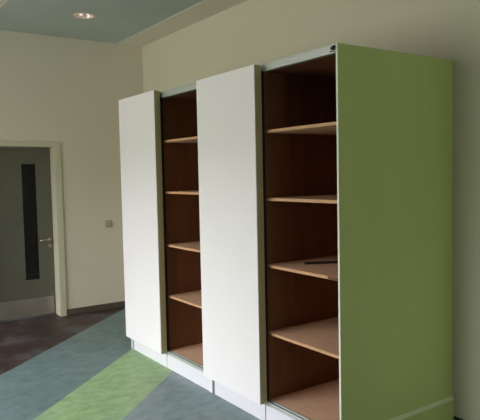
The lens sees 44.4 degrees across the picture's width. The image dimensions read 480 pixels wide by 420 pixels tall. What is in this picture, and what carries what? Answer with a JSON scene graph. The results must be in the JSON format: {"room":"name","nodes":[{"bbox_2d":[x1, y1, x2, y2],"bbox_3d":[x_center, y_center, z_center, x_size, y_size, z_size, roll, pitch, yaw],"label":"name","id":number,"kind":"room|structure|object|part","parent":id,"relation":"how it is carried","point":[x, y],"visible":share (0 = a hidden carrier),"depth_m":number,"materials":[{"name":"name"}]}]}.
{"room":"classroom","nodes":[
{"label":"classroom","id":0,"kind":"room"},
{"bbox_2d":[0,30,142,308],"bbox_3d":[-3.621,-0.376,5.814,6.091,3.400,0.200,-4,4,-34],"label":"wall","id":1,"kind":"structure","parent":0,"point":[66,91],"depth_m":6.90,"materials":[{"name":"paint"}]},
{"bbox_2d":[0,141,66,321],"bbox_3d":[-2.556,0.250,6.578,1.105,2.014,0.238,-4,4,-34],"label":"door","id":2,"kind":"structure","parent":1,"relation":"in","point":[32,253],"depth_m":6.75,"materials":[{"name":"paint"}]},
{"bbox_3d":[-2.571,1.132,6.679,0.925,0.202,0.002,-4,4,-34],"label":"kick plate","id":3,"kind":"part","parent":2,"relation":"part of","materials":[{"name":"metal"}]},
{"bbox_3d":[-2.412,0.140,6.768,0.157,1.331,0.016,-4,4,-34],"label":"vision panel","id":4,"kind":"part","parent":2,"relation":"part of","materials":[{"name":"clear glass"}]},
{"bbox_2d":[67,301,124,315],"bbox_3d":[-1.580,1.168,7.162,1.063,0.072,0.012,-4,4,-34],"label":"baseboard","id":5,"kind":"structure","parent":1,"relation":"attached to","point":[106,306],"depth_m":7.05,"materials":[{"name":"plastic"}]},
{"bbox_2d":[105,220,111,226],"bbox_3d":[-1.585,0.166,7.110,0.082,0.082,0.017,-4,4,-34],"label":"light switch","id":6,"kind":"object","parent":1,"relation":"attached to","point":[108,223],"visible":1,"depth_m":7.10,"materials":[{"name":"plastic"}]},
{"bbox_2d":[0,0,246,46],"bbox_3d":[-0.920,-1.790,1.750,5.791,0.200,9.442,-4,4,-34],"label":"ceiling","id":7,"kind":"structure","parent":0,"point":[140,23],"depth_m":5.91,"materials":[{"name":"paint"}]},
{"bbox_2d":[74,13,94,18],"bbox_3d":[-1.545,-1.975,5.837,0.210,0.108,0.210,-4,4,-34],"label":"recessed light","id":8,"kind":"object","parent":7,"relation":"in","point":[77,15],"visible":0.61,"depth_m":5.89,"materials":[{"name":"paint"}]},
{"bbox_2d":[0,307,454,419],"bbox_3d":[-1.206,1.529,2.466,6.091,0.100,10.992,-4,4,-34],"label":"floor","id":9,"kind":"structure","parent":0,"point":[83,366],"depth_m":4.69,"materials":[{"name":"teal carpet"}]},
{"bbox_2d":[118,82,210,391],"bbox_3d":[-0.249,0.152,5.120,1.067,2.290,1.406,-4,4,-34],"label":"tall cabinet","id":10,"kind":"object","parent":9,"relation":"on","point":[158,130],"visible":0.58,"depth_m":4.95,"materials":[{"name":"white laminate"}]},
{"bbox_3d":[-0.871,0.101,5.083,0.006,2.158,0.710,-4,4,-34],"label":"sliding door","id":11,"kind":"part","parent":10,"relation":"part of","materials":[{"name":"white laminate"}]},
{"bbox_3d":[-0.836,0.099,5.106,0.022,2.156,0.710,-4,4,-34],"label":"door rail","id":12,"kind":"part","parent":10,"relation":"part of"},
{"bbox_3d":[-0.036,-0.574,4.823,0.954,0.018,0.688,-4,4,-34],"label":"shelf","id":13,"kind":"part","parent":10,"relation":"part of","materials":[{"name":"brown wood"}]},
{"bbox_3d":[-0.231,-0.955,5.081,0.945,0.022,1.366,-4,4,-34],"label":"panel","id":14,"kind":"part","parent":10,"relation":"part of","materials":[{"name":"brown wood"}]},
{"bbox_3d":[-0.028,-0.155,4.848,0.954,0.018,0.688,-4,4,-34],"label":"shelf","id":15,"kind":"part","parent":10,"relation":"part of","materials":[{"name":"brown wood"}]},
{"bbox_3d":[-0.019,0.281,4.875,0.954,0.018,0.688,-4,4,-34],"label":"shelf","id":16,"kind":"part","parent":10,"relation":"part of","materials":[{"name":"brown wood"}]},
{"bbox_3d":[-0.010,0.708,4.900,0.954,0.018,0.688,-4,4,-34],"label":"shelf","id":17,"kind":"part","parent":10,"relation":"part of","materials":[{"name":"brown wood"}]},
{"bbox_3d":[-0.191,1.160,5.206,0.953,0.021,1.366,-4,4,-34],"label":"panel","id":18,"kind":"part","parent":10,"relation":"part of","materials":[{"name":"brown wood"}]},
{"bbox_2d":[196,43,453,419],"bbox_3d":[0.535,0.207,3.982,1.067,2.285,1.354,-4,4,-34],"label":"tall cabinet","id":19,"kind":"object","parent":9,"relation":"on","point":[342,153],"depth_m":3.68,"materials":[{"name":"white laminate"}]},
{"bbox_3d":[0.182,0.180,4.548,1.006,2.285,0.020,-4,4,-34],"label":"panel","id":20,"kind":"part","parent":19,"relation":"part of","materials":[{"name":"white laminate"}]},
{"bbox_3d":[-0.089,0.159,3.949,0.006,2.128,0.697,-4,4,-34],"label":"sliding door","id":21,"kind":"part","parent":19,"relation":"part of","materials":[{"name":"white laminate"}]},
{"bbox_3d":[-0.054,0.156,3.973,0.022,2.126,0.697,-4,4,-34],"label":"door rail","id":22,"kind":"part","parent":19,"relation":"part of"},
{"bbox_3d":[0.551,-0.903,3.946,0.945,0.022,1.307,-4,4,-34],"label":"panel","id":23,"kind":"part","parent":19,"relation":"part of","materials":[{"name":"brown wood"}]},
{"bbox_3d":[0.752,0.344,3.756,0.954,0.018,0.668,-4,4,-34],"label":"shelf","id":24,"kind":"part","parent":19,"relation":"part of","materials":[{"name":"brown wood"}]},
{"bbox_3d":[0.761,0.778,3.783,0.954,0.018,0.668,-4,4,-34],"label":"shelf","id":25,"kind":"part","parent":19,"relation":"part of","materials":[{"name":"brown wood"}]},
{"bbox_3d":[0.735,-0.505,3.705,0.954,0.018,0.668,-4,4,-34],"label":"shelf","id":26,"kind":"part","parent":19,"relation":"part of","materials":[{"name":"brown wood"}]},
{"bbox_3d":[0.744,-0.080,3.731,0.954,0.018,0.668,-4,4,-34],"label":"shelf","id":27,"kind":"part","parent":19,"relation":"part of","materials":[{"name":"brown wood"}]},
{"bbox_3d":[0.591,1.213,4.071,0.953,0.021,1.307,-4,4,-34],"label":"panel","id":28,"kind":"part","parent":19,"relation":"part of","materials":[{"name":"brown wood"}]},
{"bbox_3d":[0.618,0.333,3.759,0.420,0.010,0.045,-2,3,-6],"label":"flat strip","id":29,"kind":"part","parent":19,"relation":"part of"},
{"bbox_3d":[0.942,0.230,3.465,0.984,2.285,0.013,-4,4,-34],"label":"panel","id":30,"kind":"part","parent":19,"relation":"part of","materials":[{"name":"green laminate"}]},
{"bbox_2d":[142,0,479,419],"bbox_3d":[1.558,-0.345,3.525,0.150,3.400,9.442,-4,4,-34],"label":"wall","id":31,"kind":"structure","parent":0,"point":[249,32],"depth_m":3.98,"materials":[{"name":"paint"}]}
]}

